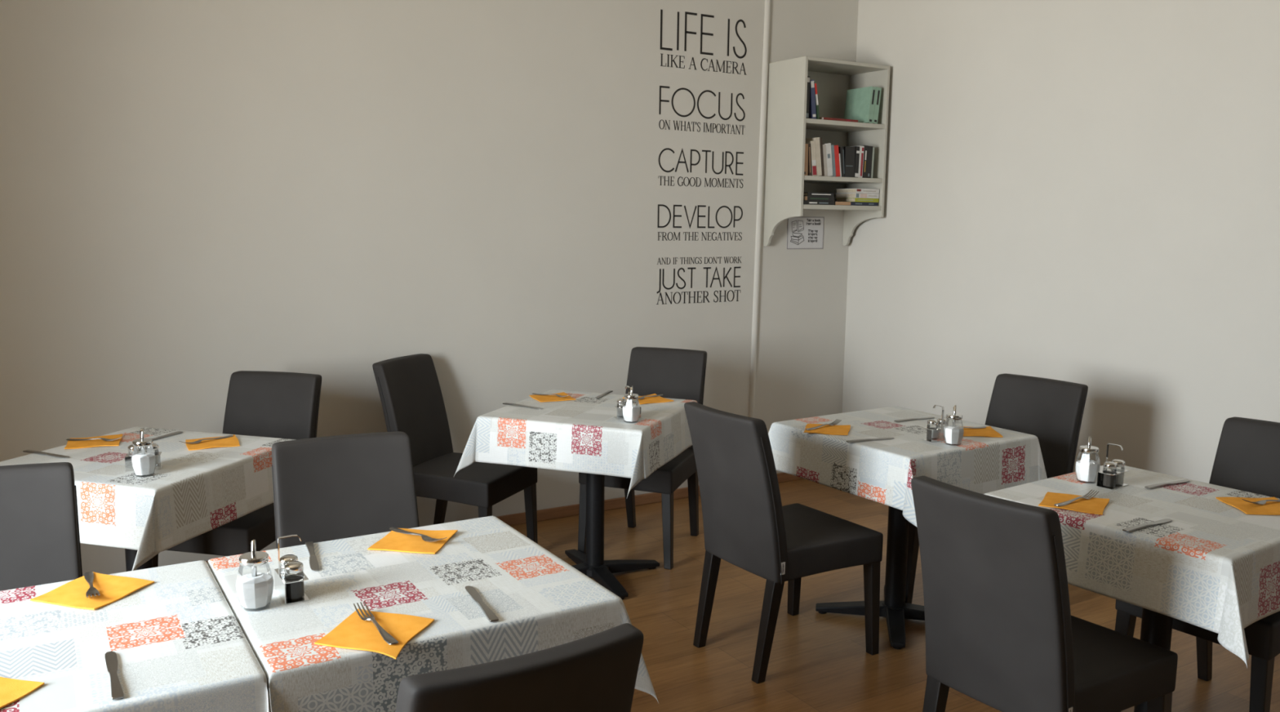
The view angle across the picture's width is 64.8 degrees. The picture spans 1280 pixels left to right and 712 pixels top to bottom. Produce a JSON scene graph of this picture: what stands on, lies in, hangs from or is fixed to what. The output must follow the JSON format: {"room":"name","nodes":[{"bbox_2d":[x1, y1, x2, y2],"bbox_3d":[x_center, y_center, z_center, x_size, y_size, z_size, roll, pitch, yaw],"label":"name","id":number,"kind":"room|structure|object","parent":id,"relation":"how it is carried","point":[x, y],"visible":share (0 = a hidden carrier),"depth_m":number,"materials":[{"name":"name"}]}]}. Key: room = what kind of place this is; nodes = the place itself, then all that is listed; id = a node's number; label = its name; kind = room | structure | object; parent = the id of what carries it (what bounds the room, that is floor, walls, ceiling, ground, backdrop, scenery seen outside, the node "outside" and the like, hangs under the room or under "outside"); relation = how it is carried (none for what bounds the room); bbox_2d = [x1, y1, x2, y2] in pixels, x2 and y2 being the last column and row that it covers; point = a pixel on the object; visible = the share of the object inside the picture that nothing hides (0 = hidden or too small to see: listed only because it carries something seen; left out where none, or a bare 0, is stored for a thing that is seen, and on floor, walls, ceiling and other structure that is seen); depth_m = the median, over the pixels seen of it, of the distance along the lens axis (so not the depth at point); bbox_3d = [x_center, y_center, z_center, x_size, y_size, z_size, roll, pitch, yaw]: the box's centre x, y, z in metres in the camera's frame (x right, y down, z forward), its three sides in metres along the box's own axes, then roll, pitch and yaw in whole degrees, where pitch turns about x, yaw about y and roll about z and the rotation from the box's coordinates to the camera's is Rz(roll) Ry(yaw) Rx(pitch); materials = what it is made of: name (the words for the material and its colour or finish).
{"room":"restaurant dining room","nodes":[
{"label":"restaurant dining room","id":0,"kind":"room"},
{"bbox_2d":[0,0,858,576],"bbox_3d":[-1.558,-0.597,4.459,6.806,3.050,0.150,-4,9,-31],"label":"wall","id":1,"kind":"structure","parent":0,"point":[194,194],"depth_m":4.61,"materials":[{"name":"paint"}]},
{"bbox_2d":[205,472,803,563],"bbox_3d":[-1.024,0.859,4.900,5.316,0.058,0.014,-4,9,-31],"label":"baseboard","id":2,"kind":"structure","parent":1,"relation":"attached to","point":[652,497],"depth_m":5.41,"materials":[{"name":"brown wood"}]},
{"bbox_2d":[656,9,746,304],"bbox_3d":[0.338,-1.054,5.466,0.566,1.538,0.001,-4,9,-31],"label":"wall decal","id":3,"kind":"object","parent":1,"relation":"attached to","point":[661,11],"depth_m":5.47,"materials":[{"name":"black plastic"}]},
{"bbox_2d":[748,0,770,417],"bbox_3d":[0.673,-0.773,5.718,0.082,2.990,0.040,-4,9,-31],"label":"pipe","id":4,"kind":"object","parent":1,"relation":"attached to","point":[767,2],"visible":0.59,"depth_m":5.69,"materials":[{"name":"paint"}]},
{"bbox_2d":[786,216,824,248],"bbox_3d":[0.970,-0.720,5.901,0.276,0.188,0.002,-4,9,-31],"label":"paper sign","id":5,"kind":"object","parent":1,"relation":"attached to","point":[802,232],"visible":1,"depth_m":5.90,"materials":[{"name":"white paper"}]},
{"bbox_2d":[763,56,890,246],"bbox_3d":[1.056,-1.127,5.709,0.618,1.013,0.315,-4,9,-31],"label":"bookshelf","id":6,"kind":"object","parent":1,"relation":"attached to","point":[788,127],"visible":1,"depth_m":5.65,"materials":[{"name":"white paint"}]},
{"bbox_2d":[804,143,808,175],"bbox_3d":[0.865,-1.070,5.509,0.038,0.169,0.120,-4,9,-31],"label":"book","id":7,"kind":"object","parent":6,"relation":"on","point":[806,167],"visible":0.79,"depth_m":5.46,"materials":[{"name":"brown paper"}]},
{"bbox_2d":[806,75,810,118],"bbox_3d":[0.858,-1.398,5.480,0.030,0.222,0.160,-4,9,-31],"label":"book","id":8,"kind":"object","parent":6,"relation":"on","point":[808,77],"visible":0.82,"depth_m":5.42,"materials":[{"name":"paper"}]},
{"bbox_2d":[808,143,811,175],"bbox_3d":[0.892,-1.073,5.525,0.032,0.171,0.120,-4,9,-31],"label":"book","id":9,"kind":"object","parent":6,"relation":"on","point":[809,144],"visible":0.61,"depth_m":5.47,"materials":[{"name":"brown paper"}]},
{"bbox_2d":[804,140,817,175],"bbox_3d":[0.912,-1.084,5.541,0.052,0.188,0.130,-4,9,-31],"label":"book","id":10,"kind":"object","parent":6,"relation":"on","point":[814,172],"visible":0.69,"depth_m":5.49,"materials":[{"name":"white paper"}]},
{"bbox_2d":[808,80,816,119],"bbox_3d":[0.893,-1.393,5.503,0.052,0.207,0.160,-4,9,-31],"label":"book","id":11,"kind":"object","parent":6,"relation":"on","point":[812,113],"visible":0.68,"depth_m":5.44,"materials":[{"name":"blue paper"}]},
{"bbox_2d":[805,137,822,175],"bbox_3d":[0.937,-1.096,5.561,0.060,0.208,0.140,-4,9,-31],"label":"book","id":12,"kind":"object","parent":6,"relation":"on","point":[816,140],"visible":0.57,"depth_m":5.50,"materials":[{"name":"beige paper"}]},
{"bbox_2d":[814,83,819,119],"bbox_3d":[0.919,-1.385,5.513,0.046,0.189,0.150,-4,9,-31],"label":"book","id":13,"kind":"object","parent":6,"relation":"on","point":[815,86],"visible":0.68,"depth_m":5.45,"materials":[{"name":"paper"}]},
{"bbox_2d":[803,200,835,204],"bbox_3d":[0.945,-0.850,5.601,0.236,0.020,0.140,-4,9,-31],"label":"book","id":14,"kind":"object","parent":6,"relation":"on","point":[810,202],"visible":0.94,"depth_m":5.54,"materials":[{"name":"paper"}]},
{"bbox_2d":[803,195,834,201],"bbox_3d":[0.955,-0.874,5.598,0.212,0.026,0.130,-4,9,-31],"label":"book","id":15,"kind":"object","parent":14,"relation":"on","point":[827,198],"visible":0.82,"depth_m":5.54,"materials":[{"name":"black paper"}]},
{"bbox_2d":[803,192,834,196],"bbox_3d":[0.962,-0.896,5.599,0.188,0.018,0.130,-4,9,-31],"label":"book","id":16,"kind":"object","parent":15,"relation":"on","point":[828,194],"visible":0.79,"depth_m":5.54,"materials":[{"name":"black paper"}]},
{"bbox_2d":[817,137,824,176],"bbox_3d":[0.960,-1.097,5.575,0.045,0.207,0.140,-4,9,-31],"label":"book","id":17,"kind":"object","parent":6,"relation":"on","point":[820,139],"visible":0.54,"depth_m":5.52,"materials":[{"name":"paper"}]},
{"bbox_2d":[822,144,827,176],"bbox_3d":[0.985,-1.081,5.580,0.044,0.173,0.120,-4,9,-31],"label":"book","id":18,"kind":"object","parent":6,"relation":"on","point":[824,145],"visible":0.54,"depth_m":5.53,"materials":[{"name":"white paper"}]},
{"bbox_2d":[822,142,832,176],"bbox_3d":[1.010,-1.086,5.595,0.059,0.181,0.120,-4,9,-31],"label":"book","id":19,"kind":"object","parent":6,"relation":"on","point":[828,154],"visible":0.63,"depth_m":5.54,"materials":[{"name":"paper"}]},
{"bbox_2d":[831,144,835,176],"bbox_3d":[1.036,-1.084,5.612,0.045,0.173,0.120,-4,9,-31],"label":"book","id":20,"kind":"object","parent":6,"relation":"on","point":[832,145],"visible":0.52,"depth_m":5.56,"materials":[{"name":"paper"}]},
{"bbox_2d":[834,145,839,176],"bbox_3d":[1.060,-1.086,5.626,0.054,0.173,0.120,-4,9,-31],"label":"book","id":21,"kind":"object","parent":6,"relation":"on","point":[836,147],"visible":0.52,"depth_m":5.58,"materials":[{"name":"red paper"}]},
{"bbox_2d":[819,117,857,122],"bbox_3d":[1.060,-1.310,5.622,0.262,0.014,0.170,-4,9,-31],"label":"book","id":22,"kind":"object","parent":6,"relation":"on","point":[824,118],"visible":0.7,"depth_m":5.54,"materials":[{"name":"red paper"}]},
{"bbox_2d":[838,146,844,177],"bbox_3d":[1.093,-1.085,5.646,0.039,0.167,0.120,-4,9,-31],"label":"book","id":23,"kind":"object","parent":6,"relation":"on","point":[841,151],"visible":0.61,"depth_m":5.59,"materials":[{"name":"paper"}]},
{"bbox_2d":[843,146,855,177],"bbox_3d":[1.135,-1.091,5.683,0.075,0.169,0.140,-4,9,-31],"label":"book","id":24,"kind":"object","parent":6,"relation":"on","point":[849,152],"visible":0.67,"depth_m":5.62,"materials":[{"name":"paper"}]},
{"bbox_2d":[852,146,859,177],"bbox_3d":[1.186,-1.094,5.702,0.030,0.172,0.120,-4,9,-31],"label":"book","id":25,"kind":"object","parent":6,"relation":"on","point":[857,148],"visible":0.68,"depth_m":5.65,"materials":[{"name":"black paper"}]},
{"bbox_2d":[834,201,878,205],"bbox_3d":[1.188,-0.867,5.748,0.322,0.020,0.140,-4,9,-31],"label":"book","id":26,"kind":"object","parent":6,"relation":"on","point":[847,203],"visible":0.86,"depth_m":5.68,"materials":[{"name":"paper"}]},
{"bbox_2d":[836,198,879,202],"bbox_3d":[1.248,-0.894,5.793,0.182,0.021,0.160,-4,9,-31],"label":"book","id":27,"kind":"object","parent":26,"relation":"on","point":[861,200],"visible":0.84,"depth_m":5.74,"materials":[{"name":"yellow paper"}]},
{"bbox_2d":[835,192,879,198],"bbox_3d":[1.247,-0.919,5.794,0.180,0.027,0.170,-4,9,-31],"label":"book","id":28,"kind":"object","parent":27,"relation":"on","point":[855,195],"visible":0.96,"depth_m":5.73,"materials":[{"name":"paper"}]},
{"bbox_2d":[835,188,879,193],"bbox_3d":[1.249,-0.946,5.791,0.176,0.025,0.170,-4,9,-31],"label":"book","id":29,"kind":"object","parent":28,"relation":"on","point":[838,190],"visible":0.95,"depth_m":5.73,"materials":[{"name":"white paper"}]},
{"bbox_2d":[848,145,864,177],"bbox_3d":[1.212,-1.098,5.717,0.036,0.177,0.120,-4,9,-31],"label":"book","id":30,"kind":"object","parent":6,"relation":"on","point":[861,148],"visible":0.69,"depth_m":5.67,"materials":[{"name":"white paper"}]},
{"bbox_2d":[844,86,876,123],"bbox_3d":[1.249,-1.418,5.731,0.057,0.203,0.200,-4,9,-31],"label":"book","id":31,"kind":"object","parent":6,"relation":"on","point":[860,102],"visible":0.89,"depth_m":5.70,"materials":[{"name":"green paper"}]},
{"bbox_2d":[857,145,868,177],"bbox_3d":[1.237,-1.103,5.738,0.036,0.181,0.130,-4,9,-31],"label":"book","id":32,"kind":"object","parent":6,"relation":"on","point":[866,147],"visible":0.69,"depth_m":5.68,"materials":[{"name":"paper"}]},
{"bbox_2d":[866,146,872,177],"bbox_3d":[1.266,-1.104,5.755,0.039,0.179,0.130,-4,9,-31],"label":"book","id":33,"kind":"object","parent":6,"relation":"on","point":[870,148],"visible":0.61,"depth_m":5.70,"materials":[{"name":"paper"}]},
{"bbox_2d":[872,86,881,124],"bbox_3d":[1.281,-1.420,5.751,0.057,0.203,0.200,-4,9,-31],"label":"book","id":34,"kind":"object","parent":6,"relation":"on","point":[878,91],"visible":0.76,"depth_m":5.67,"materials":[{"name":"green paper"}]},
{"bbox_2d":[510,478,1279,711],"bbox_3d":[1.077,1.571,0.344,6.806,0.060,10.379,-4,9,-31],"label":"floor","id":35,"kind":"structure","parent":0,"point":[818,662],"depth_m":3.78,"materials":[{"name":"laminate"}]},
{"bbox_2d":[0,462,82,591],"bbox_3d":[-1.519,0.772,2.344,0.462,0.915,0.620,-3,9,-27],"label":"dining chair","id":36,"kind":"object","parent":35,"relation":"on","point":[40,536],"visible":0.41,"depth_m":2.53,"materials":[{"name":"black leather"}]},
{"bbox_2d":[124,548,153,571],"bbox_3d":[-1.664,0.705,3.426,0.690,0.750,0.690,3,8,15],"label":"pedestal table","id":37,"kind":"object","parent":35,"relation":"on","point":[131,554],"visible":0.02,"depth_m":3.30,"materials":[{"name":"black metal"}]},
{"bbox_2d":[0,426,296,570],"bbox_3d":[-1.665,0.454,3.373,0.817,0.253,0.854,3,8,16],"label":"tablecloth","id":38,"kind":"object","parent":37,"relation":"on","point":[194,493],"visible":0.7,"depth_m":3.13,"materials":[{"name":"white fabric"}]},
{"bbox_2d":[22,449,69,457],"bbox_3d":[-1.963,0.324,3.336,0.208,0.006,0.020,4,8,23],"label":"table knife","id":39,"kind":"object","parent":38,"relation":"on","point":[24,451],"visible":1,"depth_m":3.34,"materials":[{"name":"silver metal"}]},
{"bbox_2d":[64,434,122,448],"bbox_3d":[-1.907,0.299,3.523,0.169,0.007,0.169,-3,9,-23],"label":"napkin","id":40,"kind":"object","parent":38,"relation":"on","point":[92,442],"visible":0.93,"depth_m":3.50,"materials":[{"name":"orange paper"}]},
{"bbox_2d":[66,435,124,440],"bbox_3d":[-1.908,0.287,3.530,0.198,0.016,0.025,1,8,1],"label":"fork","id":41,"kind":"object","parent":40,"relation":"on","point":[102,438],"visible":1,"depth_m":3.53,"materials":[{"name":"silver metal"}]},
{"bbox_2d":[130,429,155,475],"bbox_3d":[-1.522,0.294,3.088,0.068,0.143,0.068,-4,9,-30],"label":"jar","id":42,"kind":"object","parent":38,"relation":"on","point":[144,463],"visible":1,"depth_m":3.07,"materials":[{"name":"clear glass"}]},
{"bbox_2d":[124,427,162,471],"bbox_3d":[-1.560,0.290,3.166,0.100,0.129,0.049,-2,8,-19],"label":"rack","id":43,"kind":"object","parent":38,"relation":"on","point":[128,464],"visible":0.38,"depth_m":3.14,"materials":[{"name":"silver metal"}]},
{"bbox_2d":[185,434,239,450],"bbox_3d":[-1.498,0.302,3.533,0.169,0.008,0.169,-3,9,-27],"label":"napkin","id":44,"kind":"object","parent":38,"relation":"on","point":[233,441],"visible":0.96,"depth_m":3.52,"materials":[{"name":"orange paper"}]},
{"bbox_2d":[178,435,233,444],"bbox_3d":[-1.521,0.290,3.543,0.025,0.016,0.198,6,9,33],"label":"fork","id":45,"kind":"object","parent":44,"relation":"on","point":[228,436],"visible":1,"depth_m":3.54,"materials":[{"name":"silver metal"}]},
{"bbox_2d":[152,370,321,567],"bbox_3d":[-1.538,0.557,3.904,0.462,0.915,0.620,2,8,13],"label":"dining chair","id":46,"kind":"object","parent":35,"relation":"on","point":[260,403],"visible":0.27,"depth_m":4.04,"materials":[{"name":"black leather"}]},
{"bbox_2d":[271,431,419,548],"bbox_3d":[-0.750,0.724,2.762,0.462,0.915,0.620,-3,9,-28],"label":"dining chair","id":47,"kind":"object","parent":35,"relation":"on","point":[326,488],"visible":0.26,"depth_m":2.90,"materials":[{"name":"black leather"}]},
{"bbox_2d":[372,353,537,543],"bbox_3d":[-0.839,0.481,4.524,0.620,0.915,0.462,4,8,21],"label":"dining chair","id":48,"kind":"object","parent":35,"relation":"on","point":[412,402],"visible":0.72,"depth_m":4.48,"materials":[{"name":"black leather"}]},
{"bbox_2d":[395,622,644,711],"bbox_3d":[-0.311,0.863,1.788,0.462,0.915,0.620,-4,9,-33],"label":"dining chair","id":49,"kind":"object","parent":35,"relation":"on","point":[597,672],"visible":1,"depth_m":1.49,"materials":[{"name":"black leather"}]},
{"bbox_2d":[564,472,659,599],"bbox_3d":[-0.206,0.597,4.337,0.690,0.750,0.690,4,8,20],"label":"pedestal table","id":50,"kind":"object","parent":35,"relation":"on","point":[592,563],"visible":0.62,"depth_m":4.35,"materials":[{"name":"black metal"}]},
{"bbox_2d":[453,389,697,497],"bbox_3d":[-0.214,0.345,4.292,0.830,0.253,0.869,4,8,20],"label":"tablecloth","id":51,"kind":"object","parent":50,"relation":"on","point":[583,434],"visible":0.88,"depth_m":4.01,"materials":[{"name":"white fabric"}]},
{"bbox_2d":[528,391,576,401],"bbox_3d":[-0.390,0.183,4.492,0.169,0.009,0.169,-3,9,-23],"label":"napkin","id":52,"kind":"object","parent":51,"relation":"on","point":[540,397],"visible":0.96,"depth_m":4.47,"materials":[{"name":"orange paper"}]},
{"bbox_2d":[613,385,640,419],"bbox_3d":[-0.051,0.185,4.063,0.100,0.129,0.049,-2,8,-17],"label":"rack","id":53,"kind":"object","parent":51,"relation":"on","point":[620,415],"visible":0.37,"depth_m":4.04,"materials":[{"name":"silver metal"}]},
{"bbox_2d":[622,386,639,421],"bbox_3d":[-0.034,0.189,3.985,0.068,0.143,0.068,-4,9,-28],"label":"jar","id":54,"kind":"object","parent":51,"relation":"on","point":[631,412],"visible":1,"depth_m":3.97,"materials":[{"name":"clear glass"}]},
{"bbox_2d":[622,393,673,404],"bbox_3d":[0.035,0.191,4.475,0.169,0.009,0.169,-4,9,-28],"label":"napkin","id":55,"kind":"object","parent":51,"relation":"on","point":[657,398],"visible":0.74,"depth_m":4.46,"materials":[{"name":"orange paper"}]},
{"bbox_2d":[577,346,706,569],"bbox_3d":[0.043,0.452,4.813,0.462,0.915,0.620,4,8,21],"label":"dining chair","id":56,"kind":"object","parent":35,"relation":"on","point":[672,373],"visible":0.46,"depth_m":4.91,"materials":[{"name":"black leather"}]},
{"bbox_2d":[684,401,883,683],"bbox_3d":[0.491,0.620,3.626,0.620,0.915,0.462,-4,9,-33],"label":"dining chair","id":57,"kind":"object","parent":35,"relation":"on","point":[747,526],"visible":1,"depth_m":3.48,"materials":[{"name":"black leather"}]},
{"bbox_2d":[815,506,924,648],"bbox_3d":[1.016,0.661,3.983,0.690,0.750,0.690,-5,9,-33],"label":"pedestal table","id":58,"kind":"object","parent":35,"relation":"on","point":[894,607],"visible":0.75,"depth_m":3.93,"materials":[{"name":"black metal"}]},
{"bbox_2d":[768,405,1047,526],"bbox_3d":[1.035,0.412,3.915,0.859,0.253,0.891,-5,9,-33],"label":"tablecloth","id":59,"kind":"object","parent":58,"relation":"on","point":[882,471],"visible":0.8,"depth_m":3.73,"materials":[{"name":"white fabric"}]},
{"bbox_2d":[803,423,850,435],"bbox_3d":[0.722,0.280,3.883,0.169,0.009,0.169,3,8,15],"label":"napkin","id":60,"kind":"object","parent":59,"relation":"on","point":[827,428],"visible":0.97,"depth_m":3.87,"materials":[{"name":"orange paper"}]},
{"bbox_2d":[845,436,893,442],"bbox_3d":[0.848,0.307,3.705,0.208,0.006,0.020,-3,9,-24],"label":"table knife","id":61,"kind":"object","parent":59,"relation":"on","point":[865,439],"visible":1,"depth_m":3.69,"materials":[{"name":"silver metal"}]},
{"bbox_2d":[922,404,944,442],"bbox_3d":[1.099,0.245,3.723,0.100,0.129,0.049,-4,9,-28],"label":"rack","id":62,"kind":"object","parent":59,"relation":"on","point":[937,435],"visible":0.79,"depth_m":3.70,"materials":[{"name":"silver metal"}]},
{"bbox_2d":[926,418,937,440],"bbox_3d":[1.077,0.271,3.715,0.038,0.077,0.038,-4,9,-28],"label":"pepper shaker","id":63,"kind":"object","parent":62,"relation":"in","point":[931,421],"visible":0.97,"depth_m":3.71,"materials":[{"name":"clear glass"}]},
{"bbox_2d":[943,404,964,444],"bbox_3d":[1.137,0.249,3.653,0.068,0.143,0.068,-6,10,-39],"label":"jar","id":64,"kind":"object","parent":59,"relation":"on","point":[953,434],"visible":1,"depth_m":3.64,"materials":[{"name":"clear glass"}]},
{"bbox_2d":[960,426,1003,437],"bbox_3d":[1.286,0.289,3.873,0.169,0.008,0.169,1,8,4],"label":"napkin","id":65,"kind":"object","parent":59,"relation":"on","point":[988,431],"visible":0.75,"depth_m":3.85,"materials":[{"name":"orange paper"}]},
{"bbox_2d":[905,373,1088,603],"bbox_3d":[1.456,0.569,4.082,0.620,0.915,0.462,-5,10,-38],"label":"dining chair","id":66,"kind":"object","parent":35,"relation":"on","point":[1051,411],"visible":0.27,"depth_m":4.11,"materials":[{"name":"black leather"}]},
{"bbox_2d":[911,475,1177,711],"bbox_3d":[1.024,0.763,2.636,0.620,0.915,0.462,-5,10,-35],"label":"dining chair","id":67,"kind":"object","parent":35,"relation":"on","point":[1002,632],"visible":1,"depth_m":2.47,"materials":[{"name":"black leather"}]},
{"bbox_2d":[1133,608,1173,711],"bbox_3d":[1.511,0.805,2.979,0.692,0.750,0.690,-5,10,-35],"label":"pedestal table","id":68,"kind":"object","parent":35,"relation":"on","point":[1156,629],"visible":0.1,"depth_m":2.89,"materials":[{"name":"black metal"}]},
{"bbox_2d":[984,465,1279,667],"bbox_3d":[1.499,0.558,2.899,0.896,0.253,0.875,-5,10,-35],"label":"tablecloth","id":69,"kind":"object","parent":68,"relation":"on","point":[1215,566],"visible":0.7,"depth_m":2.65,"materials":[{"name":"white fabric"}]},
{"bbox_2d":[1038,491,1109,514],"bbox_3d":[1.252,0.421,2.906,0.169,0.008,0.169,5,9,30],"label":"napkin","id":70,"kind":"object","parent":69,"relation":"on","point":[1094,505],"visible":0.96,"depth_m":2.90,"materials":[{"name":"orange paper"}]},
{"bbox_2d":[1053,488,1098,506],"bbox_3d":[1.261,0.410,2.914,0.198,0.016,0.025,-5,10,-35],"label":"fork","id":71,"kind":"object","parent":70,"relation":"on","point":[1086,495],"visible":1,"depth_m":2.92,"materials":[{"name":"silver metal"}]},
{"bbox_2d":[1075,436,1100,481],"bbox_3d":[1.400,0.321,3.148,0.067,0.143,0.067,8,10,41],"label":"jar","id":72,"kind":"object","parent":69,"relation":"on","point":[1086,470],"visible":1,"depth_m":3.13,"materials":[{"name":"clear glass"}]},
{"bbox_2d":[1096,443,1128,489],"bbox_3d":[1.458,0.335,3.100,0.100,0.129,0.049,-5,10,-37],"label":"rack","id":73,"kind":"object","parent":69,"relation":"on","point":[1100,474],"visible":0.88,"depth_m":3.10,"materials":[{"name":"silver metal"}]},
{"bbox_2d":[1102,461,1116,487],"bbox_3d":[1.439,0.362,3.089,0.038,0.077,0.038,-5,10,-37],"label":"pepper shaker","id":74,"kind":"object","parent":73,"relation":"in","point":[1108,481],"visible":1,"depth_m":3.08,"materials":[{"name":"clear glass"}]},
{"bbox_2d":[1111,458,1124,485],"bbox_3d":[1.477,0.358,3.118,0.038,0.077,0.038,-5,10,-37],"label":"salt shaker","id":75,"kind":"object","parent":73,"relation":"in","point":[1120,463],"visible":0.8,"depth_m":3.11,"materials":[{"name":"clear glass"}]},
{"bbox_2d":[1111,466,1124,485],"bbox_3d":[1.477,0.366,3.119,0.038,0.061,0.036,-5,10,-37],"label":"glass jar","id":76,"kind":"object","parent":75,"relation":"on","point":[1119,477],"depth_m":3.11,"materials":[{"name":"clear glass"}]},
{"bbox_2d":[1122,518,1172,532],"bbox_3d":[1.362,0.451,2.699,0.208,0.006,0.020,-4,9,-32],"label":"table knife","id":77,"kind":"object","parent":69,"relation":"on","point":[1130,529],"visible":1,"depth_m":2.69,"materials":[{"name":"silver metal"}]},
{"bbox_2d":[1144,479,1190,488],"bbox_3d":[1.639,0.396,3.127,0.208,0.006,0.020,-4,9,-29],"label":"table knife","id":78,"kind":"object","parent":69,"relation":"on","point":[1154,486],"visible":1,"depth_m":3.11,"materials":[{"name":"silver metal"}]},
{"bbox_2d":[1215,497,1279,515],"bbox_3d":[1.782,0.429,2.895,0.169,0.008,0.169,1,8,3],"label":"napkin","id":79,"kind":"object","parent":69,"relation":"on","point":[1269,508],"visible":0.94,"depth_m":2.90,"materials":[{"name":"orange paper"}]},
{"bbox_2d":[1241,498,1279,504],"bbox_3d":[1.827,0.416,2.920,0.198,0.016,0.025,-2,8,-19],"label":"fork","id":80,"kind":"object","parent":79,"relation":"on","point":[1264,501],"visible":1,"depth_m":2.91,"materials":[{"name":"silver metal"}]},
{"bbox_2d":[1115,417,1279,711],"bbox_3d":[1.888,0.699,3.175,0.620,0.915,0.462,-5,10,-35],"label":"dining chair","id":81,"kind":"object","parent":35,"relation":"on","point":[1247,457],"visible":0.34,"depth_m":3.28,"materials":[{"name":"black leather"}]},
{"bbox_3d":[-0.530,0.872,2.308,0.690,0.750,0.690,-4,9,-31],"label":"pedestal table","id":82,"kind":"object","parent":35,"relation":"on","visible":0},
{"bbox_2d":[207,515,658,711],"bbox_3d":[-0.507,0.619,2.301,0.819,0.260,0.803,-4,9,-31],"label":"tablecloth","id":83,"kind":"object","parent":82,"relation":"on","point":[539,600],"visible":0.7,"depth_m":2.10,"materials":[{"name":"white fabric"}]},
{"bbox_2d":[235,539,273,608],"bbox_3d":[-0.789,0.444,2.064,0.068,0.143,0.068,-6,11,-42],"label":"jar","id":84,"kind":"object","parent":83,"relation":"on","point":[255,589],"visible":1,"depth_m":2.05,"materials":[{"name":"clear glass"}]},
{"bbox_2d":[274,534,309,604],"bbox_3d":[-0.738,0.442,2.131,0.049,0.129,0.100,-4,9,-31],"label":"rack","id":85,"kind":"object","parent":83,"relation":"on","point":[280,582],"visible":0.72,"depth_m":2.11,"materials":[{"name":"silver metal"}]},
{"bbox_2d":[280,554,297,579],"bbox_3d":[-0.750,0.464,2.155,0.038,0.077,0.038,-4,9,-31],"label":"salt shaker","id":86,"kind":"object","parent":85,"relation":"in","point":[286,558],"visible":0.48,"depth_m":2.14,"materials":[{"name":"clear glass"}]},
{"bbox_2d":[284,560,304,600],"bbox_3d":[-0.725,0.470,2.114,0.038,0.077,0.038,-4,9,-31],"label":"pepper shaker","id":87,"kind":"object","parent":85,"relation":"in","point":[295,591],"visible":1,"depth_m":2.10,"materials":[{"name":"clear glass"}]},
{"bbox_2d":[305,541,319,570],"bbox_3d":[-0.773,0.470,2.375,0.020,0.006,0.208,-3,8,-22],"label":"table knife","id":88,"kind":"object","parent":83,"relation":"on","point":[313,563],"visible":1,"depth_m":2.36,"materials":[{"name":"silver metal"}]},
{"bbox_2d":[314,608,434,658],"bbox_3d":[-0.511,0.536,1.954,0.169,0.017,0.169,3,8,14],"label":"napkin","id":89,"kind":"object","parent":83,"relation":"on","point":[354,633],"visible":0.98,"depth_m":1.94,"materials":[{"name":"orange paper"}]},
{"bbox_2d":[353,600,398,644],"bbox_3d":[-0.514,0.519,1.965,0.025,0.016,0.198,-5,9,-34],"label":"fork","id":90,"kind":"object","parent":89,"relation":"on","point":[385,635],"visible":1,"depth_m":1.97,"materials":[{"name":"silver metal"}]},
{"bbox_2d":[367,528,457,554],"bbox_3d":[-0.560,0.455,2.498,0.169,0.009,0.169,2,8,9],"label":"napkin","id":91,"kind":"object","parent":83,"relation":"on","point":[393,540],"visible":0.95,"depth_m":2.48,"materials":[{"name":"orange paper"}]},
{"bbox_2d":[389,526,447,542],"bbox_3d":[-0.558,0.443,2.518,0.198,0.016,0.025,7,10,37],"label":"fork","id":92,"kind":"object","parent":91,"relation":"on","point":[426,538],"visible":1,"depth_m":2.51,"materials":[{"name":"silver metal"}]},
{"bbox_2d":[465,585,498,622],"bbox_3d":[-0.332,0.513,2.101,0.020,0.006,0.208,-3,9,-25],"label":"table knife","id":93,"kind":"object","parent":83,"relation":"on","point":[491,615],"visible":1,"depth_m":2.08,"materials":[{"name":"silver metal"}]},
{"bbox_3d":[-1.146,0.916,1.937,0.690,0.750,0.690,-4,9,-31],"label":"pedestal table","id":94,"kind":"object","parent":35,"relation":"on","visible":0},
{"bbox_2d":[0,560,269,711],"bbox_3d":[-1.165,0.668,1.889,0.766,0.260,0.797,-4,9,-31],"label":"tablecloth","id":95,"kind":"object","parent":94,"relation":"on","point":[179,645],"visible":0.98,"depth_m":1.86,"materials":[{"name":"white fabric"}]},
{"bbox_2d":[0,676,44,708],"bbox_3d":[-1.116,0.564,1.659,0.169,0.008,0.169,3,8,14],"label":"napkin","id":96,"kind":"object","parent":95,"relation":"on","point":[11,690],"visible":1,"depth_m":1.70,"materials":[{"name":"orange paper"}]},
{"bbox_2d":[30,571,154,609],"bbox_3d":[-1.161,0.498,2.143,0.169,0.007,0.169,3,8,15],"label":"napkin","id":97,"kind":"object","parent":95,"relation":"on","point":[111,588],"visible":0.95,"depth_m":2.13,"materials":[{"name":"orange paper"}]},
{"bbox_2d":[84,571,100,597],"bbox_3d":[-1.171,0.486,2.151,0.025,0.016,0.198,-4,9,-31],"label":"fork","id":98,"kind":"object","parent":97,"relation":"on","point":[89,576],"visible":1,"depth_m":2.14,"materials":[{"name":"silver metal"}]},
{"bbox_2d":[104,650,124,699],"bbox_3d":[-0.918,0.553,1.758,0.020,0.006,0.208,-4,9,-31],"label":"table knife","id":99,"kind":"object","parent":95,"relation":"on","point":[111,659],"visible":1,"depth_m":1.75,"materials":[{"name":"silver metal"}]},
{"bbox_2d":[841,0,1279,483],"bbox_3d":[3.979,-0.162,1.784,0.150,3.050,10.229,-4,9,-31],"label":"wall","id":100,"kind":"structure","parent":0,"point":[1084,192],"depth_m":4.73,"materials":[{"name":"paint"}]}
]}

